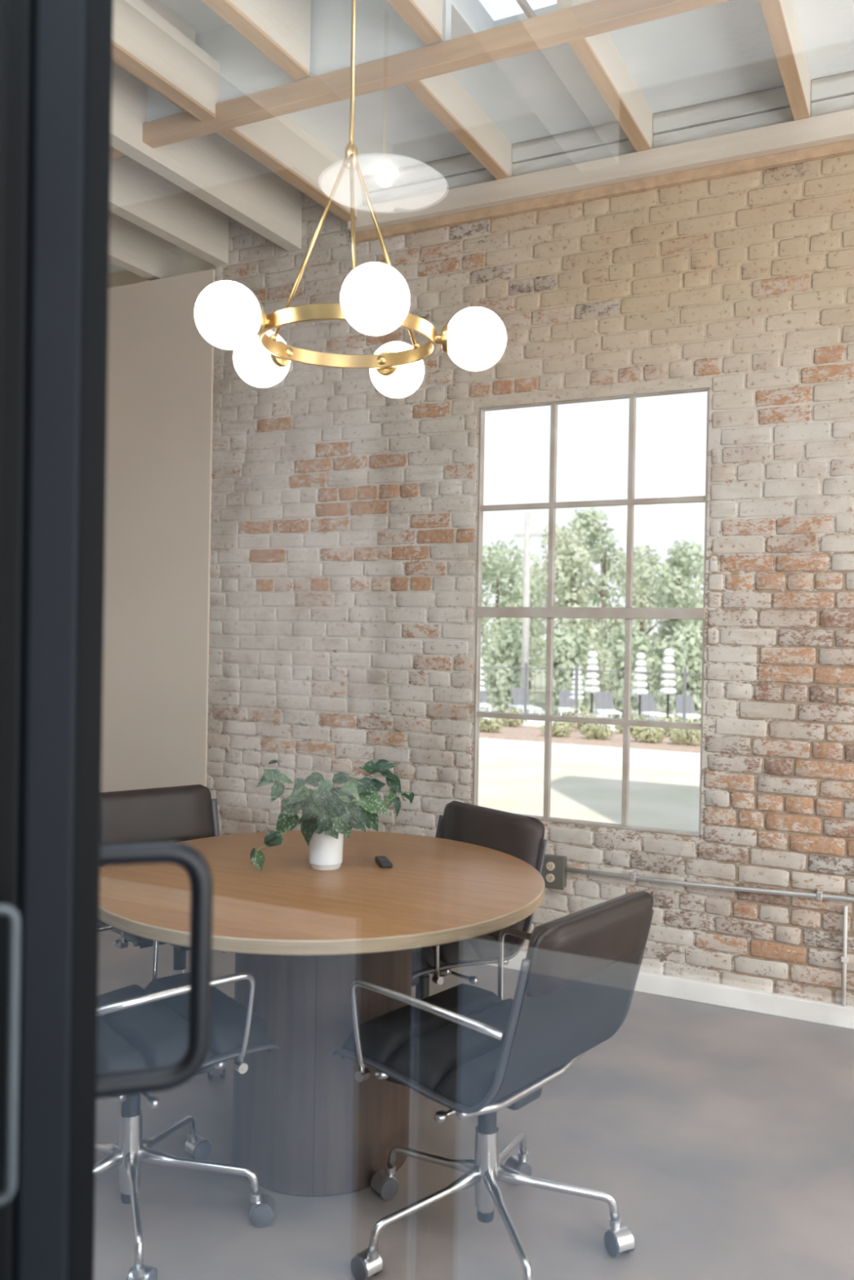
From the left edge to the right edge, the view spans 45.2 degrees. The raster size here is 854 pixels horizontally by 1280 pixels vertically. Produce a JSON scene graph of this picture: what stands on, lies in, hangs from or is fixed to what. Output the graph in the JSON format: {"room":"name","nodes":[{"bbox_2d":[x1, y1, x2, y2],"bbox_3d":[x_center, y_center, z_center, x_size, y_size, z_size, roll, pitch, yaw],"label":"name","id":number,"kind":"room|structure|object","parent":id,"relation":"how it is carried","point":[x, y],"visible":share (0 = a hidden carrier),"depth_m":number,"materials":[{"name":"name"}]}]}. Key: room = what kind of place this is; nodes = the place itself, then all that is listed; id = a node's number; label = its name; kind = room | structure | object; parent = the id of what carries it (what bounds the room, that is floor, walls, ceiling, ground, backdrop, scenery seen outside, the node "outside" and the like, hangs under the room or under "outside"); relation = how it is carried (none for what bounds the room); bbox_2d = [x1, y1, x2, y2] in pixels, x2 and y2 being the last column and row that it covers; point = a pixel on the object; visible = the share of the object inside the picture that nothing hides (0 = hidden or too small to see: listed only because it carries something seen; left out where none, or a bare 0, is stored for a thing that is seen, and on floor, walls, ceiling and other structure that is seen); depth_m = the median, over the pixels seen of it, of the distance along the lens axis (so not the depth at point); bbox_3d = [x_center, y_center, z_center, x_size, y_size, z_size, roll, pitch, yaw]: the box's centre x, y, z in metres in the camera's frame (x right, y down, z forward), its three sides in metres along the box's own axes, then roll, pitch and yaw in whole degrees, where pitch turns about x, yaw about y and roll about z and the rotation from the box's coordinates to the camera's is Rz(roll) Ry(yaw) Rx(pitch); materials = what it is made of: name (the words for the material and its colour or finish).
{"room":"meeting room","nodes":[
{"label":"meeting room","id":0,"kind":"room"},
{"bbox_2d":[108,270,150,288],"bbox_3d":[-1.683,-2.154,5.995,1.900,1.000,0.150,1,0,27],"label":"wall","id":1,"kind":"structure","parent":0,"point":[122,277],"depth_m":5.95,"materials":[{"name":"beige paint"}]},
{"bbox_2d":[159,0,229,34],"bbox_3d":[-0.885,-2.289,1.034,7.800,0.130,5.160,1,0,27],"label":"ceiling","id":2,"kind":"structure","parent":0,"point":[198,15],"depth_m":3.67,"materials":[{"name":"white paint"}]},
{"bbox_2d":[112,0,195,111],"bbox_3d":[-1.311,-2.103,2.924,0.052,0.284,1.928,1,0,27],"label":"joist","id":3,"kind":"object","parent":2,"relation":"attached to","point":[157,6],"visible":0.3,"depth_m":3.65,"materials":[{"name":"beige wood"}]},
{"bbox_2d":[202,0,311,79],"bbox_3d":[-0.865,-2.094,2.698,0.062,0.284,1.928,1,0,27],"label":"joist","id":4,"kind":"object","parent":2,"relation":"attached to","point":[280,29],"visible":1,"depth_m":3.38,"materials":[{"name":"beige wood"}]},
{"bbox_2d":[194,0,506,398],"bbox_3d":[-0.185,-1.450,2.578,0.753,1.546,0.743,1,0,27],"label":"chandelier","id":5,"kind":"object","parent":2,"relation":"hanging from","point":[375,297],"visible":1,"depth_m":2.48,"materials":[{"name":"white glass"}]},
{"bbox_2d":[386,0,443,44],"bbox_3d":[-0.410,-2.084,2.468,0.062,0.284,1.928,1,0,27],"label":"joist","id":6,"kind":"object","parent":2,"relation":"attached to","point":[424,17],"visible":1,"depth_m":3.23,"materials":[{"name":"beige wood"}]},
{"bbox_2d":[146,0,451,122],"bbox_3d":[-1.583,-2.182,4.189,3.710,0.414,0.040,1,0,27],"label":"ceiling","id":7,"kind":"structure","parent":0,"point":[381,32],"depth_m":3.55,"materials":[{"name":"white paint"}]},
{"bbox_2d":[93,929,853,1279],"bbox_3d":[-0.038,1.473,2.865,7.800,0.150,3.081,1,0,27],"label":"floor","id":8,"kind":"structure","parent":0,"point":[722,1138],"depth_m":2.68,"materials":[{"name":"concrete"}]},
{"bbox_2d":[99,784,234,1079],"bbox_3d":[-0.823,0.962,3.486,0.632,0.836,0.667,1,1,-38],"label":"office chair","id":9,"kind":"object","parent":8,"relation":"on","point":[186,812],"visible":0.2,"depth_m":3.67,"materials":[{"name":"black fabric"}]},
{"bbox_2d":[95,923,278,1279],"bbox_3d":[-0.724,0.972,2.424,0.653,0.836,0.618,1,1,-37],"label":"office chair","id":10,"kind":"object","parent":8,"relation":"on","point":[139,1028],"visible":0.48,"depth_m":2.41,"materials":[{"name":"black fabric"}]},
{"bbox_2d":[99,830,544,1196],"bbox_3d":[-0.306,1.023,2.871,1.250,0.742,1.250,1,0,27],"label":"round table","id":11,"kind":"object","parent":8,"relation":"on","point":[303,1122],"visible":0.88,"depth_m":2.58,"materials":[{"name":"brown wood"}]},
{"bbox_2d":[250,759,413,871],"bbox_3d":[-0.278,0.498,2.922,0.449,0.310,0.205,1,0,15],"label":"potted plant","id":12,"kind":"object","parent":11,"relation":"on","point":[329,813],"visible":1,"depth_m":2.90,"materials":[{"name":"green plant"}]},
{"bbox_2d":[374,855,392,868],"bbox_3d":[-0.126,0.646,2.987,0.034,0.016,0.104,1,0,-13],"label":"computer mouse","id":13,"kind":"object","parent":11,"relation":"on","point":[384,862],"visible":1,"depth_m":2.96,"materials":[{"name":"black plastic"}]},
{"bbox_2d":[411,800,546,999],"bbox_3d":[-0.006,0.978,3.223,0.650,0.836,0.619,1,1,-39],"label":"office chair","id":14,"kind":"object","parent":8,"relation":"on","point":[521,837],"visible":0.26,"depth_m":3.22,"materials":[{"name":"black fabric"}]},
{"bbox_2d":[333,890,653,1279],"bbox_3d":[0.131,0.987,2.396,0.652,0.836,0.612,1,1,41],"label":"office chair","id":15,"kind":"object","parent":8,"relation":"on","point":[468,1050],"visible":1,"depth_m":2.27,"materials":[{"name":"black fabric"}]},
{"bbox_2d":[101,153,853,1006],"bbox_3d":[0.827,-0.597,4.266,8.000,4.000,0.264,1,0,27],"label":"wall","id":16,"kind":"structure","parent":0,"point":[344,513],"depth_m":4.46,"materials":[{"name":"brick"}]},
{"bbox_2d":[541,853,566,889],"bbox_3d":[0.519,0.958,4.243,0.112,0.132,0.063,1,0,27],"label":"outlet box","id":17,"kind":"object","parent":16,"relation":"attached to","point":[553,873],"visible":0.86,"depth_m":4.22,"materials":[{"name":"grey metal"}]},
{"bbox_2d":[546,873,554,882],"bbox_3d":[0.507,0.980,4.220,0.035,0.035,0.009,1,0,27],"label":"receptacle","id":18,"kind":"object","parent":17,"relation":"attached to","point":[549,877],"depth_m":4.22,"materials":[{"name":"beige plastic"}]},
{"bbox_2d":[546,862,554,871],"bbox_3d":[0.508,0.932,4.220,0.035,0.035,0.009,1,0,27],"label":"receptacle","id":19,"kind":"object","parent":17,"relation":"attached to","point":[549,865],"depth_m":4.22,"materials":[{"name":"beige plastic"}]},
{"bbox_2d":[472,387,709,837],"bbox_3d":[0.657,-0.116,4.240,0.978,1.758,0.046,1,0,27],"label":"window","id":20,"kind":"structure","parent":16,"relation":"in","point":[628,612],"depth_m":4.23,"materials":[{"name":"paint"}]},
{"bbox_2d":[347,108,853,231],"bbox_3d":[1.915,-1.863,3.549,5.060,0.090,0.085,1,0,27],"label":"trim ledger","id":21,"kind":"structure","parent":16,"relation":"attached to","point":[837,126],"depth_m":4.08,"materials":[{"name":"paint"}]},
{"bbox_2d":[361,153,496,206],"bbox_3d":[0.014,-2.026,4.521,0.683,0.152,0.032,1,0,27],"label":"board","id":22,"kind":"object","parent":21,"relation":"on","point":[464,170],"visible":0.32,"depth_m":4.52,"materials":[{"name":"white wood"}]},
{"bbox_2d":[511,121,636,176],"bbox_3d":[0.610,-2.013,4.219,0.548,0.152,0.032,1,0,27],"label":"board","id":23,"kind":"object","parent":21,"relation":"on","point":[609,140],"visible":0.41,"depth_m":4.21,"materials":[{"name":"white wood"}]},
{"bbox_2d":[653,85,794,148],"bbox_3d":[1.140,-2.002,3.950,0.538,0.152,0.032,1,0,27],"label":"board","id":24,"kind":"object","parent":21,"relation":"on","point":[771,106],"visible":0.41,"depth_m":3.94,"materials":[{"name":"white wood"}]},
{"bbox_2d":[810,71,853,116],"bbox_3d":[1.671,-1.990,3.682,0.548,0.152,0.032,1,0,27],"label":"board","id":25,"kind":"object","parent":21,"relation":"on","point":[833,93],"visible":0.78,"depth_m":3.76,"materials":[{"name":"white wood"}]},
{"bbox_2d":[355,138,853,243],"bbox_3d":[1.924,-1.798,3.569,5.060,0.040,0.040,1,0,27],"label":"trim moulding","id":26,"kind":"structure","parent":16,"relation":"attached to","point":[846,147],"depth_m":4.13,"materials":[{"name":"brown wood"}]},
{"bbox_2d":[484,951,853,1029],"bbox_3d":[1.505,1.380,3.772,5.870,0.078,0.028,1,0,27],"label":"baseboard","id":27,"kind":"structure","parent":16,"relation":"attached to","point":[832,1014],"depth_m":3.91,"materials":[{"name":"white paint"}]},
{"bbox_2d":[565,867,853,902],"bbox_3d":[2.319,0.971,3.358,3.900,0.049,0.032,1,0,27],"label":"conduit pipe","id":28,"kind":"object","parent":16,"relation":"attached to","point":[819,895],"visible":1,"depth_m":3.96,"materials":[{"name":"grey metal"}]},
{"bbox_2d":[840,905,848,1006],"bbox_3d":[1.532,1.157,3.758,0.024,0.365,0.030,1,0,27],"label":"conduit pipe","id":29,"kind":"object","parent":16,"relation":"attached to","point":[844,958],"visible":1,"depth_m":3.75,"materials":[{"name":"silver metal"}]},
{"bbox_2d":[109,0,853,273],"bbox_3d":[0.626,-2.154,4.024,7.800,0.130,1.660,1,0,27],"label":"ceiling","id":30,"kind":"structure","parent":0,"point":[724,50],"depth_m":3.82,"materials":[{"name":"white paint"}]},
{"bbox_2d":[109,211,212,279],"bbox_3d":[-1.939,-2.001,4.235,0.072,0.270,3.201,1,0,27],"label":"joist","id":31,"kind":"object","parent":30,"relation":"attached to","point":[133,248],"visible":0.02,"depth_m":5.19,"materials":[{"name":"white wood"}]},
{"bbox_2d":[110,155,229,266],"bbox_3d":[-1.629,-1.990,3.829,0.072,0.275,2.756,1,0,27],"label":"joist","id":32,"kind":"object","parent":30,"relation":"attached to","point":[140,195],"visible":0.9,"depth_m":4.66,"materials":[{"name":"white wood"}]},
{"bbox_2d":[111,62,302,251],"bbox_3d":[-1.245,-1.985,3.635,0.072,0.268,2.756,1,0,27],"label":"joist","id":33,"kind":"object","parent":30,"relation":"attached to","point":[210,167],"visible":0.56,"depth_m":4.28,"materials":[{"name":"beige wood"}]},
{"bbox_2d":[112,0,363,222],"bbox_3d":[-0.932,-2.007,3.477,0.062,0.210,2.756,1,0,27],"label":"joist","id":34,"kind":"object","parent":30,"relation":"attached to","point":[144,43],"visible":0.56,"depth_m":3.70,"materials":[{"name":"beige wood"}]},
{"bbox_2d":[404,72,513,179],"bbox_3d":[0.122,-2.020,3.921,0.052,0.155,1.011,1,0,27],"label":"joist","id":35,"kind":"object","parent":30,"relation":"attached to","point":[442,95],"visible":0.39,"depth_m":3.94,"materials":[{"name":"beige wood"}]},
{"bbox_2d":[515,0,536,17],"bbox_3d":[0.580,-2.106,3.315,0.936,0.038,0.344,1,0,27],"label":"window","id":36,"kind":"structure","parent":30,"relation":"attached to","point":[524,5],"depth_m":3.41,"materials":[{"name":"white paint"}]},
{"bbox_2d":[556,0,653,151],"bbox_3d":[0.657,-2.008,3.650,0.052,0.155,1.011,1,0,27],"label":"joist","id":37,"kind":"object","parent":30,"relation":"attached to","point":[598,55],"visible":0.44,"depth_m":3.64,"materials":[{"name":"beige wood"}]},
{"bbox_2d":[759,0,811,119],"bbox_3d":[1.184,-1.997,3.383,0.052,0.155,1.011,1,0,27],"label":"joist","id":38,"kind":"object","parent":30,"relation":"attached to","point":[780,16],"visible":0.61,"depth_m":3.41,"materials":[{"name":"beige wood"}]},
{"bbox_3d":[-1.448,1.469,0.081,7.800,0.150,3.160,1,0,27],"label":"floor","id":39,"kind":"structure","parent":0,"visible":0},
{"bbox_2d":[0,0,21,1206],"bbox_3d":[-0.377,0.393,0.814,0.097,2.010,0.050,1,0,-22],"label":"door leaf","id":40,"kind":"structure","parent":39,"relation":"on","point":[11,912],"depth_m":0.83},
{"bbox_2d":[0,0,213,1279],"bbox_3d":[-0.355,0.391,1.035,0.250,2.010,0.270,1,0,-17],"label":"door","id":41,"kind":"structure","parent":39,"relation":"on","point":[60,52],"depth_m":0.90,"materials":[{"name":"black metal"}]},
{"bbox_3d":[-4.122,-0.678,3.511,0.150,4.000,6.660,1,0,27],"label":"wall","id":42,"kind":"structure","parent":0,"visible":0},
{"bbox_2d":[111,0,730,159],"bbox_3d":[0.233,-1.898,3.259,7.780,0.072,0.060,1,0,27],"label":"girder","id":43,"kind":"object","parent":42,"relation":"attached to","point":[594,17],"visible":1,"depth_m":3.35,"materials":[{"name":"brown wood"}]},
{"label":"outside","id":44,"kind":"structure","parent":0,"visible":0},
{"bbox_2d":[480,652,666,717],"bbox_3d":[23.695,2.252,80.107,150.000,1.640,155.650,1,0,27],"label":"ground","id":45,"kind":"structure","parent":44,"point":[535,686],"depth_m":53.58,"materials":[{"name":"white"}]},
{"bbox_2d":[480,541,534,693],"bbox_3d":[1.816,-0.900,46.415,5.586,7.573,5.533,1,0,27],"label":"tree","id":46,"kind":"object","parent":45,"relation":"on","point":[489,567],"visible":0.09,"depth_m":46.32,"materials":[{"name":"green plant"}]},
{"bbox_2d":[480,539,555,686],"bbox_3d":[3.647,-1.207,52.937,6.662,8.152,3.916,1,0,-26],"label":"tree","id":47,"kind":"object","parent":45,"relation":"on","point":[510,571],"visible":0.42,"depth_m":52.62,"materials":[{"name":"green plant"}]},
{"bbox_2d":[480,551,557,688],"bbox_3d":[5.583,-1.227,59.555,5.716,8.161,4.373,1,1,-35],"label":"tree","id":48,"kind":"object","parent":45,"relation":"on","point":[533,571],"visible":0.17,"depth_m":59.57,"materials":[{"name":"green plant"}]},
{"bbox_2d":[535,520,617,696],"bbox_3d":[6.421,-1.040,42.920,4.302,8.062,3.992,1,0,27],"label":"tree","id":49,"kind":"object","parent":45,"relation":"on","point":[567,583],"visible":0.56,"depth_m":42.17,"materials":[{"name":"green plant"}]},
{"bbox_2d":[480,707,695,736],"bbox_3d":[4.406,2.355,30.943,60.000,1.407,20.800,1,0,27],"label":"terrace","id":50,"kind":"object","parent":45,"relation":"on","point":[529,722],"visible":0.05,"depth_m":25.25,"materials":[{"name":"white concrete"}]},
{"bbox_2d":[480,657,485,691],"bbox_3d":[1.381,1.269,27.881,0.560,1.621,0.560,1,0,27],"label":"umbrella","id":51,"kind":"object","parent":50,"relation":"on","point":[482,689],"visible":0.2,"depth_m":27.77,"materials":[{"name":"white fabric"}]},
{"bbox_2d":[480,686,491,711],"bbox_3d":[1.750,2.034,34.418,0.640,0.878,1.900,1,0,-2],"label":"sun lounger","id":52,"kind":"object","parent":50,"relation":"on","point":[482,694],"visible":0.37,"depth_m":34.84,"materials":[{"name":"white fabric"}]},
{"bbox_2d":[483,622,535,712],"bbox_3d":[3.083,1.279,38.799,2.132,3.931,1.887,1,0,27],"label":"tree","id":53,"kind":"object","parent":50,"relation":"on","point":[504,655],"visible":0.65,"depth_m":38.41,"materials":[{"name":"green plant"}]},
{"bbox_2d":[507,688,542,714],"bbox_3d":[3.209,2.065,33.679,0.640,0.878,1.900,1,0,-10],"label":"sun lounger","id":54,"kind":"object","parent":50,"relation":"on","point":[515,692],"visible":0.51,"depth_m":34.12,"materials":[{"name":"white fabric"}]},
{"bbox_2d":[512,511,542,714],"bbox_3d":[3.571,-0.943,36.863,1.100,7.336,0.320,1,0,27],"label":"utility pole","id":55,"kind":"object","parent":50,"relation":"on","point":[526,535],"visible":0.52,"depth_m":36.76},
{"bbox_2d":[557,689,580,716],"bbox_3d":[4.559,2.094,32.996,0.640,0.878,1.900,1,0,5],"label":"sun lounger","id":56,"kind":"object","parent":50,"relation":"on","point":[562,707],"visible":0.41,"depth_m":33.46,"materials":[{"name":"white fabric"}]},
{"bbox_2d":[542,623,596,715],"bbox_3d":[5.244,1.283,37.821,2.083,3.788,1.783,1,0,27],"label":"tree","id":57,"kind":"object","parent":50,"relation":"on","point":[566,658],"visible":0.62,"depth_m":37.47,"materials":[{"name":"green plant"}]},
{"bbox_2d":[568,671,583,699],"bbox_3d":[4.194,1.549,28.698,0.560,1.437,0.560,1,0,27],"label":"umbrella","id":58,"kind":"object","parent":50,"relation":"on","point":[580,697],"visible":0.48,"depth_m":28.59,"materials":[{"name":"white fabric"}]},
{"bbox_2d":[480,662,702,729],"bbox_3d":[3.644,1.325,25.054,7.974,1.450,0.060,1,0,27],"label":"fence","id":59,"kind":"object","parent":50,"relation":"on","point":[576,670],"visible":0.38,"depth_m":25.02,"materials":[{"name":"grey metal"}]},
{"bbox_2d":[584,650,599,716],"bbox_3d":[4.341,1.224,26.942,0.560,1.900,0.560,1,0,27],"label":"umbrella","id":60,"kind":"object","parent":50,"relation":"on","point":[592,654],"visible":0.83,"depth_m":26.84,"materials":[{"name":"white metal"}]},
{"bbox_2d":[592,691,622,718],"bbox_3d":[5.693,2.118,32.422,0.640,0.878,1.900,1,0,1],"label":"sun lounger","id":61,"kind":"object","parent":50,"relation":"on","point":[598,695],"visible":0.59,"depth_m":32.90,"materials":[{"name":"white plastic"}]},
{"bbox_2d":[602,623,660,719],"bbox_3d":[7.278,1.311,36.706,1.936,3.888,2.007,1,0,27],"label":"bush","id":62,"kind":"object","parent":50,"relation":"on","point":[637,645],"visible":0.52,"depth_m":36.32,"materials":[{"name":"green plant"}]},
{"bbox_2d":[631,652,648,719],"bbox_3d":[5.587,1.274,26.872,0.560,1.918,0.560,1,0,27],"label":"umbrella","id":63,"kind":"object","parent":50,"relation":"on","point":[640,663],"visible":0.81,"depth_m":26.76,"materials":[{"name":"white fabric"}]},
{"bbox_2d":[631,693,674,721],"bbox_3d":[7.011,2.146,31.754,0.640,0.878,1.900,1,0,-10],"label":"sun lounger","id":64,"kind":"object","parent":50,"relation":"on","point":[648,703],"visible":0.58,"depth_m":32.22,"materials":[{"name":"white fabric"}]},
{"bbox_2d":[659,648,675,720],"bbox_3d":[6.008,1.188,25.538,0.560,1.978,0.560,1,0,27],"label":"umbrella","id":65,"kind":"object","parent":50,"relation":"on","point":[668,660],"visible":0.81,"depth_m":25.43,"materials":[{"name":"white fabric"}]},
{"bbox_2d":[660,623,702,723],"bbox_3d":[9.141,1.409,35.772,1.963,3.971,2.025,1,0,27],"label":"bush","id":66,"kind":"object","parent":50,"relation":"on","point":[688,655],"visible":0.57,"depth_m":35.36,"materials":[{"name":"green plant"}]},
{"bbox_2d":[671,694,701,723],"bbox_3d":[7.976,2.167,31.266,0.640,0.878,1.900,1,0,3],"label":"sun lounger","id":67,"kind":"object","parent":50,"relation":"on","point":[690,708],"visible":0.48,"depth_m":31.74,"materials":[{"name":"white plastic"}]},
{"bbox_2d":[477,757,699,831],"bbox_3d":[-0.775,1.526,9.604,50.162,0.040,7.598,1,0,28],"label":"pavement","id":68,"kind":"structure","parent":45,"relation":"on","point":[656,799],"depth_m":10.30,"materials":[{"name":"grey concrete"}]},
{"bbox_2d":[479,737,700,774],"bbox_3d":[1.438,1.522,13.975,50.054,0.040,2.200,1,0,28],"label":"path","id":69,"kind":"structure","parent":45,"relation":"on","point":[640,759],"depth_m":13.46,"materials":[{"name":"white concrete"}]},
{"bbox_2d":[479,725,700,752],"bbox_3d":[2.679,1.570,16.429,50.076,0.149,3.299,1,0,28],"label":"mulch bed","id":70,"kind":"object","parent":45,"relation":"on","point":[527,733],"visible":0.2,"depth_m":15.41,"materials":[{"name":"brown soil"}]},
{"bbox_2d":[479,716,502,732],"bbox_3d":[0.966,1.313,16.313,0.536,0.351,0.354,1,0,27],"label":"shrub","id":71,"kind":"object","parent":70,"relation":"on","point":[486,725],"visible":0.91,"depth_m":16.23,"materials":[{"name":"green plant"}]},
{"bbox_2d":[494,706,526,726],"bbox_3d":[1.429,1.319,17.651,0.595,0.390,0.396,1,0,27],"label":"shrub","id":72,"kind":"object","parent":70,"relation":"on","point":[512,722],"visible":0.7,"depth_m":17.58,"materials":[{"name":"green plant"}]},
{"bbox_2d":[537,721,573,737],"bbox_3d":[1.976,1.335,15.800,0.541,0.361,0.367,1,0,27],"label":"shrub","id":73,"kind":"object","parent":70,"relation":"on","point":[559,729],"visible":0.63,"depth_m":15.72,"materials":[{"name":"green plant"}]},
{"bbox_2d":[562,703,596,731],"bbox_3d":[2.579,1.299,17.078,0.674,0.491,0.451,1,0,16],"label":"shrub","id":74,"kind":"object","parent":70,"relation":"on","point":[578,725],"visible":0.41,"depth_m":17.03,"materials":[{"name":"green plant"}]},
{"bbox_2d":[580,715,614,740],"bbox_3d":[2.566,1.337,15.516,0.532,0.376,0.364,1,0,27],"label":"shrub","id":75,"kind":"object","parent":70,"relation":"on","point":[595,731],"visible":0.94,"depth_m":15.46,"materials":[{"name":"green plant"}]},
{"bbox_2d":[613,711,647,733],"bbox_3d":[3.321,1.353,16.704,0.578,0.412,0.429,1,0,27],"label":"shrub","id":76,"kind":"object","parent":70,"relation":"on","point":[616,726],"visible":0.32,"depth_m":16.67,"materials":[{"name":"green plant"}]},
{"bbox_2d":[630,725,665,743],"bbox_3d":[3.265,1.374,15.159,0.514,0.355,0.379,1,0,27],"label":"shrub","id":77,"kind":"object","parent":70,"relation":"on","point":[652,735],"visible":0.9,"depth_m":15.08,"materials":[{"name":"green plant"}]},
{"bbox_2d":[653,711,686,736],"bbox_3d":[3.873,1.354,16.422,0.674,0.411,0.453,1,0,27],"label":"shrub","id":78,"kind":"object","parent":70,"relation":"on","point":[666,731],"visible":0.35,"depth_m":16.36,"materials":[{"name":"green plant"}]},
{"bbox_2d":[665,717,700,746],"bbox_3d":[3.786,1.340,14.894,0.628,0.438,0.436,1,0,27],"label":"shrub","id":79,"kind":"object","parent":70,"relation":"on","point":[678,733],"visible":0.77,"depth_m":14.84,"materials":[{"name":"green plant"}]},
{"bbox_2d":[542,506,655,688],"bbox_3d":[8.515,-1.716,49.297,5.261,9.392,5.180,1,0,27],"label":"tree","id":80,"kind":"object","parent":45,"relation":"on","point":[588,523],"visible":0.51,"depth_m":49.11,"materials":[{"name":"green plant"}]},
{"bbox_2d":[606,543,662,660],"bbox_3d":[12.943,-1.537,62.227,4.824,8.997,5.288,1,0,-18],"label":"tree","id":81,"kind":"object","parent":45,"relation":"on","point":[639,598],"visible":0.23,"depth_m":62.49,"materials":[{"name":"green plant"}]},
{"bbox_2d":[636,539,704,714],"bbox_3d":[9.372,-0.465,40.203,3.826,7.058,4.094,1,0,4],"label":"tree","id":82,"kind":"object","parent":45,"relation":"on","point":[677,581],"visible":0.5,"depth_m":39.39,"materials":[{"name":"green plant"}]},
{"bbox_2d":[670,563,703,660],"bbox_3d":[13.360,-0.917,47.819,4.794,7.989,5.717,1,1,-41],"label":"tree","id":83,"kind":"object","parent":45,"relation":"on","point":[700,577],"visible":0.02,"depth_m":47.72,"materials":[{"name":"green plant"}]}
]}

